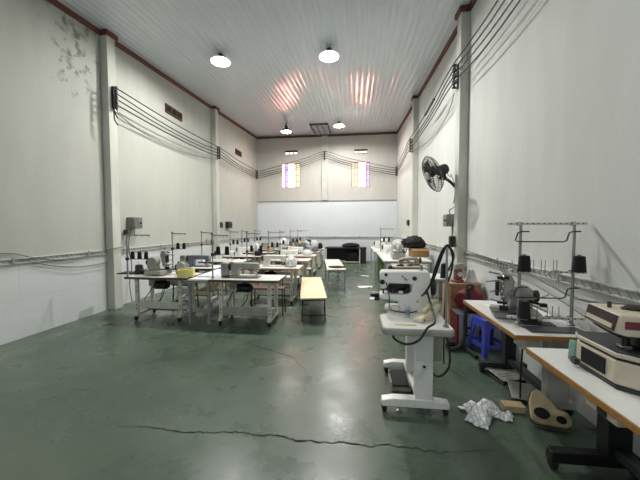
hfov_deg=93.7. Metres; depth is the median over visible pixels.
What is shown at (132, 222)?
switch box
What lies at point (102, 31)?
trim
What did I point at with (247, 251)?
stand
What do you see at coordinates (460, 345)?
stand
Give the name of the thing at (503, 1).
power cable
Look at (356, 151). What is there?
air vent
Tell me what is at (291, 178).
window
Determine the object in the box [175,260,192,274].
machine
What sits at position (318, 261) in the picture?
table
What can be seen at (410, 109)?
trim
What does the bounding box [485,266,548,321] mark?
machine
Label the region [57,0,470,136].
ceiling
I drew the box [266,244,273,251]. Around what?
pile
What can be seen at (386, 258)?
work table
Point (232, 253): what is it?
sewing machine
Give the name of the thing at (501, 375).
foot pedal
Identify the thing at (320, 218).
wall
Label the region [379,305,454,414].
stand
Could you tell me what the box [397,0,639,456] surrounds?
wall
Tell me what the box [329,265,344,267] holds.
cloth
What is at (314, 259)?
table
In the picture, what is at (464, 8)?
trim
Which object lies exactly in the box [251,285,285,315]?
stool
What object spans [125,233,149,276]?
stand
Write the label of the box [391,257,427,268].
machine
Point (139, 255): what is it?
thread cone
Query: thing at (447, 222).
switch box
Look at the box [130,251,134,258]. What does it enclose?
thread cone
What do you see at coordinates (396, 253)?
machine
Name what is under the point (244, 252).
table
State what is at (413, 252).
cardboard box
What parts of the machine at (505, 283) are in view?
work plate, arm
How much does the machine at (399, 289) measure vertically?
0.443 m
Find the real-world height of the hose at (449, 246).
1.444 m
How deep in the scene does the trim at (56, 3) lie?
5.11 m
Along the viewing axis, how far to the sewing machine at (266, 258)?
6.38 m
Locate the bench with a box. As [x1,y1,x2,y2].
[300,277,326,321]
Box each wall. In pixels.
[0,0,257,344]
[257,134,396,260]
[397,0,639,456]
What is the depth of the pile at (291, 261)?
6.31 m
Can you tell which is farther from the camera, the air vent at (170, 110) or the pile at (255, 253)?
the pile at (255, 253)
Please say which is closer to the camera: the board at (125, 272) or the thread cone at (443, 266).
the thread cone at (443, 266)
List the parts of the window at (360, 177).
pane, pane, pane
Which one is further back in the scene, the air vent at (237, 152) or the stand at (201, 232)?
the air vent at (237, 152)
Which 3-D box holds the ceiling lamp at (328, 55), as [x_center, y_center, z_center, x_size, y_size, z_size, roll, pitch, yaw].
[0.194,-3.999,6.408,0.415,0.166,0.415,0,2,7]
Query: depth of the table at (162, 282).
5.21 m
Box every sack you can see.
[342,243,359,247]
[345,251,360,262]
[375,257,383,277]
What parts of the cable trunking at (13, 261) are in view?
rail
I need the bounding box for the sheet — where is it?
[470,301,491,306]
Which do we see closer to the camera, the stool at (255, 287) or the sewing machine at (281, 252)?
the stool at (255, 287)
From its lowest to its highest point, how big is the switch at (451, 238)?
0.200 m
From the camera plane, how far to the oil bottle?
2.72 m
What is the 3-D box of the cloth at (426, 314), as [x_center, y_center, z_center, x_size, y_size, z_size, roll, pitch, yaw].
[0.947,0.621,2.648,0.295,0.159,0.096,-2,3,-36]
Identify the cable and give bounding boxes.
[0,232,128,260]
[19,259,107,266]
[113,0,498,170]
[113,0,504,173]
[113,0,512,175]
[113,0,520,177]
[128,229,132,302]
[449,207,453,235]
[454,244,639,304]
[484,264,593,322]
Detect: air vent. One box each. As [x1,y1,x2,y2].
[165,103,181,121]
[235,148,241,156]
[285,150,297,154]
[354,149,366,153]
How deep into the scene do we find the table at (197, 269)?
6.31 m
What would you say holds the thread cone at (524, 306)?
on the stand at (570, 317)
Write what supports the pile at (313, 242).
on the table at (318, 261)
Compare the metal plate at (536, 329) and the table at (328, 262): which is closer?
the metal plate at (536, 329)
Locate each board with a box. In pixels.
[117,271,148,274]
[528,390,571,429]
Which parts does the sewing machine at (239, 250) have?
arm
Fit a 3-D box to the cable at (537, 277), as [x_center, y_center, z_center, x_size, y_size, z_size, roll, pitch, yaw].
[2.276,0.296,3.551,0.122,0.321,3.558,0,2,5]
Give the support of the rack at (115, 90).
attached to the pillar at (107, 44)
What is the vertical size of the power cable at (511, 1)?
1.278 m
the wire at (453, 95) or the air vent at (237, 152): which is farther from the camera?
the air vent at (237, 152)
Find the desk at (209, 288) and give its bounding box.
[188,274,234,324]
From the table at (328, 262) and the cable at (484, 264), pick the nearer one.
the cable at (484, 264)
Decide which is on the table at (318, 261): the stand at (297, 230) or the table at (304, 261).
the stand at (297, 230)
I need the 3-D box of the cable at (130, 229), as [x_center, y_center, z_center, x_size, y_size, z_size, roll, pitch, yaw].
[-3.985,0.527,6.301,0.072,1.576,0.204,-1,3,-27]
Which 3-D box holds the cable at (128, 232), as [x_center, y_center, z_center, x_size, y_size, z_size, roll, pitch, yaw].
[-4.161,0.130,4.744,0.184,0.453,3.228,0,2,7]
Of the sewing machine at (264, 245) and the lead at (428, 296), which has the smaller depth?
the lead at (428, 296)
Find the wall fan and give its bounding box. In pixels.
[422,156,454,203]
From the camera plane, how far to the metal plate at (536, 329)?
2.42 m
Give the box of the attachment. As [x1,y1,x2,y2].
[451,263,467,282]
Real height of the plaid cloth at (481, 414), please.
0.114 m
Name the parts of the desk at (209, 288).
leg, leg, leg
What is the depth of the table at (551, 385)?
2.59 m
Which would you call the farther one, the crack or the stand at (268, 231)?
the stand at (268, 231)
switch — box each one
[449,236,455,246]
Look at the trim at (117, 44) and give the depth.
7.24 m
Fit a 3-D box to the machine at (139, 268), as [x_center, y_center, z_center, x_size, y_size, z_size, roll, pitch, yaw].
[-3.243,0.497,5.430,0.196,0.200,0.136,1,3,24]
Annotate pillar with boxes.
[99,35,122,309]
[211,109,219,264]
[322,135,327,199]
[411,98,418,235]
[454,11,470,278]
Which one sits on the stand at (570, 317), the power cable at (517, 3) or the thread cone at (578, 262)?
the thread cone at (578, 262)
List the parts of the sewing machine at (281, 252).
arm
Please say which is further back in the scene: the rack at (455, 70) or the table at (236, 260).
the table at (236, 260)
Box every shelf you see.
[192,296,228,312]
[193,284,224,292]
[222,306,273,316]
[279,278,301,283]
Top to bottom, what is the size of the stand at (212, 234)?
0.750 m
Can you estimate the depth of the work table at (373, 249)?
9.18 m
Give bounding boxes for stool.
[171,283,198,306]
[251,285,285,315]
[279,275,299,297]
[467,315,501,358]
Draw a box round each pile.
[254,249,262,255]
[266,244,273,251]
[277,240,283,248]
[285,256,296,266]
[301,249,312,254]
[310,240,317,248]
[312,246,318,251]
[392,239,404,248]
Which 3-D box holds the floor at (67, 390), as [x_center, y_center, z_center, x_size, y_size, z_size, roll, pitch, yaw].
[-0.736,1.419,6.094,7.120,0.150,17.400,0,2,7]
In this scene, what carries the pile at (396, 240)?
on the work table at (373, 249)
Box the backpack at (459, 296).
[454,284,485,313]
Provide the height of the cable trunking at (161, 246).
0.115 m
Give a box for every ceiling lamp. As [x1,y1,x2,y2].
[211,53,230,66]
[281,123,290,133]
[319,47,338,61]
[334,122,343,127]
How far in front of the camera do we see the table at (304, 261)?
7.72 m
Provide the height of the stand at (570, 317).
0.866 m
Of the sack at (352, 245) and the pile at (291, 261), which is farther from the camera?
the sack at (352, 245)
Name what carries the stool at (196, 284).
on the floor at (67, 390)
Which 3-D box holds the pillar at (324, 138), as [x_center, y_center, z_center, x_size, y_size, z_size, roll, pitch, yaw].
[0.227,-3.448,14.299,0.280,3.076,0.080,0,2,7]
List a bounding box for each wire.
[115,111,212,158]
[413,95,453,151]
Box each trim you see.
[46,0,99,34]
[98,29,117,40]
[115,41,211,108]
[218,111,256,138]
[257,132,396,138]
[258,200,382,201]
[397,106,411,133]
[417,27,456,98]
[455,5,468,20]
[468,0,476,10]
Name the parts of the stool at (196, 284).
leg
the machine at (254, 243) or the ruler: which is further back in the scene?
the machine at (254, 243)
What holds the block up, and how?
on the floor at (67, 390)
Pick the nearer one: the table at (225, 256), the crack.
the crack
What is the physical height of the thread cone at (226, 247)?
0.130 m
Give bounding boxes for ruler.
[395,323,416,325]
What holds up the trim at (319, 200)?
attached to the wall at (320, 218)
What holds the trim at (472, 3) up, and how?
attached to the wall at (554, 121)
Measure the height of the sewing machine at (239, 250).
0.312 m
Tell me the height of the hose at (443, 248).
0.564 m
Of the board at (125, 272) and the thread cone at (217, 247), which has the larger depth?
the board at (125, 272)
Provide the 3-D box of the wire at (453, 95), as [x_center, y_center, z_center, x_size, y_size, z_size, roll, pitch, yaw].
[2.708,-2.618,7.349,0.153,0.174,4.002,0,2,7]
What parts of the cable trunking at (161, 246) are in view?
rail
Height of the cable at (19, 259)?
0.270 m
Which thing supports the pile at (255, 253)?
on the table at (225, 256)
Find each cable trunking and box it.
[0,250,107,265]
[121,240,213,252]
[220,236,256,241]
[260,236,393,237]
[426,243,453,252]
[464,251,639,302]
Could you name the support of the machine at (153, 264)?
on the table at (162, 282)
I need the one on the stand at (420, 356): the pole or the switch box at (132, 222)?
the pole
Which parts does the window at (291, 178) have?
pane, pane, pane, pane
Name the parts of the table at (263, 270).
motor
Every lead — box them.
[392,291,435,344]
[433,337,450,377]
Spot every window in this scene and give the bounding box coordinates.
[282,163,299,187]
[352,162,369,186]
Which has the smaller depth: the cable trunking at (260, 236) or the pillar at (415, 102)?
the pillar at (415, 102)
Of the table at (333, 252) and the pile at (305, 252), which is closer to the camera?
the pile at (305, 252)
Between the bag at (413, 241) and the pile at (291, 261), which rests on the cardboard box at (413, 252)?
the bag at (413, 241)
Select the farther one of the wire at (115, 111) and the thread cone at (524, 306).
the wire at (115, 111)
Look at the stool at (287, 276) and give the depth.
6.96 m
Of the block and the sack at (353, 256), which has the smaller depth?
the block
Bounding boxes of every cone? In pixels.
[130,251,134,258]
[137,251,141,258]
[144,251,147,258]
[216,246,220,253]
[225,246,228,253]
[440,263,445,277]
[465,269,477,282]
[517,254,530,271]
[517,300,530,318]
[571,255,586,272]
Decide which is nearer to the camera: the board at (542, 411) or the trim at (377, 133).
the board at (542, 411)
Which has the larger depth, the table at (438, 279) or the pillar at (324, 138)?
the pillar at (324, 138)
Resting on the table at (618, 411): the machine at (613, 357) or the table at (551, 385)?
the machine at (613, 357)
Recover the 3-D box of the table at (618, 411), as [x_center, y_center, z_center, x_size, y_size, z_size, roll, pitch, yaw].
[1.698,1.158,1.431,0.675,0.763,1.300,0,2,7]
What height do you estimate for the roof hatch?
0.211 m
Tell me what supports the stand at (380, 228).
on the work table at (373, 249)
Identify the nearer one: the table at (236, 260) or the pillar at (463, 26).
the pillar at (463, 26)
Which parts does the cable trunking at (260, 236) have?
rail, rail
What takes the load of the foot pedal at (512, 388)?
on the floor at (67, 390)
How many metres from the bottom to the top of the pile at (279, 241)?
0.379 m
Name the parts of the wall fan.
fan blade, fan blade, motor, bracket arm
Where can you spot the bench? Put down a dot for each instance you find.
(312, 288)
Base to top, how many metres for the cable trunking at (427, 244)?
0.115 m
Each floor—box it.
[0,260,638,479]
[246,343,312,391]
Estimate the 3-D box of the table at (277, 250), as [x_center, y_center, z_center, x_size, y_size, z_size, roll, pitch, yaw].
[-1.964,0.735,11.541,1.150,0.760,0.580,0,2,7]
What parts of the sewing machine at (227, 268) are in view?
arm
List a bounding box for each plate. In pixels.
[520,320,556,326]
[522,325,582,333]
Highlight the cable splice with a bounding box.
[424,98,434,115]
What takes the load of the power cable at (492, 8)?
attached to the rack at (455, 70)
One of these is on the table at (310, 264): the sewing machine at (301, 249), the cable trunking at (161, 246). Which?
the sewing machine at (301, 249)
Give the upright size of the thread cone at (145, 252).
0.120 m
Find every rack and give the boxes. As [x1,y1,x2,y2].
[111,86,118,108]
[452,64,458,88]
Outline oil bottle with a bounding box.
[405,302,409,316]
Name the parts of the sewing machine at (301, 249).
arm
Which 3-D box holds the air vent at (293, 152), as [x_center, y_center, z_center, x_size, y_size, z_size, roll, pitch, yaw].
[-1.381,-4.215,14.481,0.620,0.200,0.030,0,2,7]
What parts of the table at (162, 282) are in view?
motor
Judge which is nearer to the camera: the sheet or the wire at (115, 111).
the sheet
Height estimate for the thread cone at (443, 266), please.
0.220 m
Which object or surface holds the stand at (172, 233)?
on the table at (197, 269)
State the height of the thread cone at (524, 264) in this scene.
0.140 m
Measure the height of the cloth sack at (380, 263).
0.712 m
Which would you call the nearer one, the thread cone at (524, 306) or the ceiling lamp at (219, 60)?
the thread cone at (524, 306)
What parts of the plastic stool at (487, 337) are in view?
leg, seat, leg, leg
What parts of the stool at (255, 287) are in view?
seat, leg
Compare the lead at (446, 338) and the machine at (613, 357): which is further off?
the lead at (446, 338)
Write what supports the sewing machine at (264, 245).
on the table at (277, 250)
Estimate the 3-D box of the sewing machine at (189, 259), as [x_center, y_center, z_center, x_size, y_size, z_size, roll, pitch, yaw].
[-2.660,0.416,6.439,0.650,0.312,0.170,0,2,7]
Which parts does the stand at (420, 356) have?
spine rail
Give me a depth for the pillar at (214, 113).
10.14 m
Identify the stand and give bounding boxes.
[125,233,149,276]
[171,232,185,267]
[200,231,211,260]
[211,233,228,278]
[246,232,262,261]
[267,231,283,254]
[297,230,307,246]
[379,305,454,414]
[380,228,392,250]
[445,288,478,358]
[506,222,586,325]
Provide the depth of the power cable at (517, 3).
6.10 m
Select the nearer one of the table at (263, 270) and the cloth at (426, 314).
the cloth at (426, 314)
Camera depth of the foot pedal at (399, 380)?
2.98 m
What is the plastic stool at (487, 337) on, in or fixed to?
on the floor at (67, 390)
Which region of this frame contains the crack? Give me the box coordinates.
[119,426,489,453]
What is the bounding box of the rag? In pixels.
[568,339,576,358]
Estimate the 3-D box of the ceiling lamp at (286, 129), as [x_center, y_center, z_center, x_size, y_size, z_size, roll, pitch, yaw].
[-1.379,-4.586,12.263,0.415,0.331,0.415,0,2,7]
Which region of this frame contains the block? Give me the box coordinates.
[500,400,525,413]
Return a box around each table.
[124,272,203,321]
[170,265,220,301]
[198,259,250,291]
[208,274,285,326]
[222,255,261,274]
[242,251,276,270]
[242,265,303,304]
[256,249,281,264]
[270,258,311,285]
[282,254,316,276]
[292,251,320,273]
[298,248,323,268]
[325,246,366,263]
[325,259,345,291]
[371,247,408,278]
[376,252,432,290]
[396,273,449,303]
[463,300,585,415]
[526,347,639,479]
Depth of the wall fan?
5.35 m
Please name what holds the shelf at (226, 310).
attached to the table at (241, 284)
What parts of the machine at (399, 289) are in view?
work arm, cavity plate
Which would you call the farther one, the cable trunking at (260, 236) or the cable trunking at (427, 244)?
the cable trunking at (260, 236)
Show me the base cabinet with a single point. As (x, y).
(453, 288)
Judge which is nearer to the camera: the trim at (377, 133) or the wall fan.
the wall fan
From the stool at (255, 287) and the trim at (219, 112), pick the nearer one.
the stool at (255, 287)
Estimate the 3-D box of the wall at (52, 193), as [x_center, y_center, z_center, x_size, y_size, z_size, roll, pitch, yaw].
[-4.166,-1.728,6.465,0.200,6.121,17.200,0,2,7]
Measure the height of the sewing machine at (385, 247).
0.312 m
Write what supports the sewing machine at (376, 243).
on the work table at (373, 249)
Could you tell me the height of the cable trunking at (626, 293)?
0.115 m
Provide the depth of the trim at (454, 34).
6.84 m
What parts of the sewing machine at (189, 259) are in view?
arm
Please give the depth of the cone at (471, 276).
4.54 m
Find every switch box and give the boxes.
[126,217,142,228]
[225,222,231,227]
[443,214,453,226]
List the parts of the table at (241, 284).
motor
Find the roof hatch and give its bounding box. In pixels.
[309,123,331,135]
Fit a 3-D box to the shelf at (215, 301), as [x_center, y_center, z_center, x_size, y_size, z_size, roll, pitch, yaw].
[-1.953,1.150,5.533,0.280,0.060,1.115,0,2,4]
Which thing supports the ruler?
on the stand at (420, 356)
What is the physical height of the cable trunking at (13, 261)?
0.115 m
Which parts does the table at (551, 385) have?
leg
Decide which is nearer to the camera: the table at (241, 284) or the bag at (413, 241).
the table at (241, 284)
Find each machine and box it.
[135,264,147,273]
[144,247,174,274]
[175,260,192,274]
[180,252,211,266]
[214,251,235,260]
[221,262,260,277]
[236,247,253,255]
[252,240,262,250]
[261,243,275,248]
[261,255,285,266]
[279,247,298,259]
[282,247,303,254]
[299,242,310,249]
[369,265,437,312]
[374,241,379,247]
[381,235,391,250]
[381,244,391,253]
[391,243,406,258]
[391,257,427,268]
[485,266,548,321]
[570,301,639,395]
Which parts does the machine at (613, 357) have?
panel, bed plate, thread post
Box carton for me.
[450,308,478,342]
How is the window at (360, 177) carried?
in the wall at (320, 218)
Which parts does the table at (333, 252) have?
panel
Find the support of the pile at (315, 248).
on the table at (314, 259)
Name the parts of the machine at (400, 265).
arm, plate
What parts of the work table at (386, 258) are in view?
leg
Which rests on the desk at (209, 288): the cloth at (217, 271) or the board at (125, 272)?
the cloth at (217, 271)
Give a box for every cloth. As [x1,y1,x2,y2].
[198,269,220,276]
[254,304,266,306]
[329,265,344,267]
[413,299,440,322]
[463,398,513,429]
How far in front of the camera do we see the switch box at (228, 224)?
11.15 m
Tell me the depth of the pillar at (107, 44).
5.79 m
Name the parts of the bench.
leg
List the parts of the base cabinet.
door, door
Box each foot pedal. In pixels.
[388,369,410,391]
[484,367,525,385]
[506,380,536,404]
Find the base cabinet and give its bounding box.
[442,278,482,329]
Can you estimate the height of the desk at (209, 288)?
0.750 m
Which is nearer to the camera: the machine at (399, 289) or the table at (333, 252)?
the machine at (399, 289)
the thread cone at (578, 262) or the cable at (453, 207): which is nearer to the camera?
the thread cone at (578, 262)
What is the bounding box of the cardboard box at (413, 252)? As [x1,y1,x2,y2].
[409,248,429,256]
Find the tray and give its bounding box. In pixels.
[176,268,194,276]
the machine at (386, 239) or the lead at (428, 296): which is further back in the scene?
the machine at (386, 239)
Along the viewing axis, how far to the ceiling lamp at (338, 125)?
12.11 m
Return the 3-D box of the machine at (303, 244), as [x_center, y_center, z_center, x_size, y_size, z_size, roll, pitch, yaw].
[-0.523,0.196,10.477,0.391,0.400,0.271,0,2,7]
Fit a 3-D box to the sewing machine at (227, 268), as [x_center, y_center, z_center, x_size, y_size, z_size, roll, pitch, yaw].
[-1.333,0.472,5.056,0.650,0.312,0.170,0,2,7]
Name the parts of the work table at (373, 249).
leg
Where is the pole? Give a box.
[443,245,448,327]
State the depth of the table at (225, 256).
8.71 m
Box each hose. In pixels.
[421,245,454,296]
[426,244,453,363]
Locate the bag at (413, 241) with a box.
[401,235,425,247]

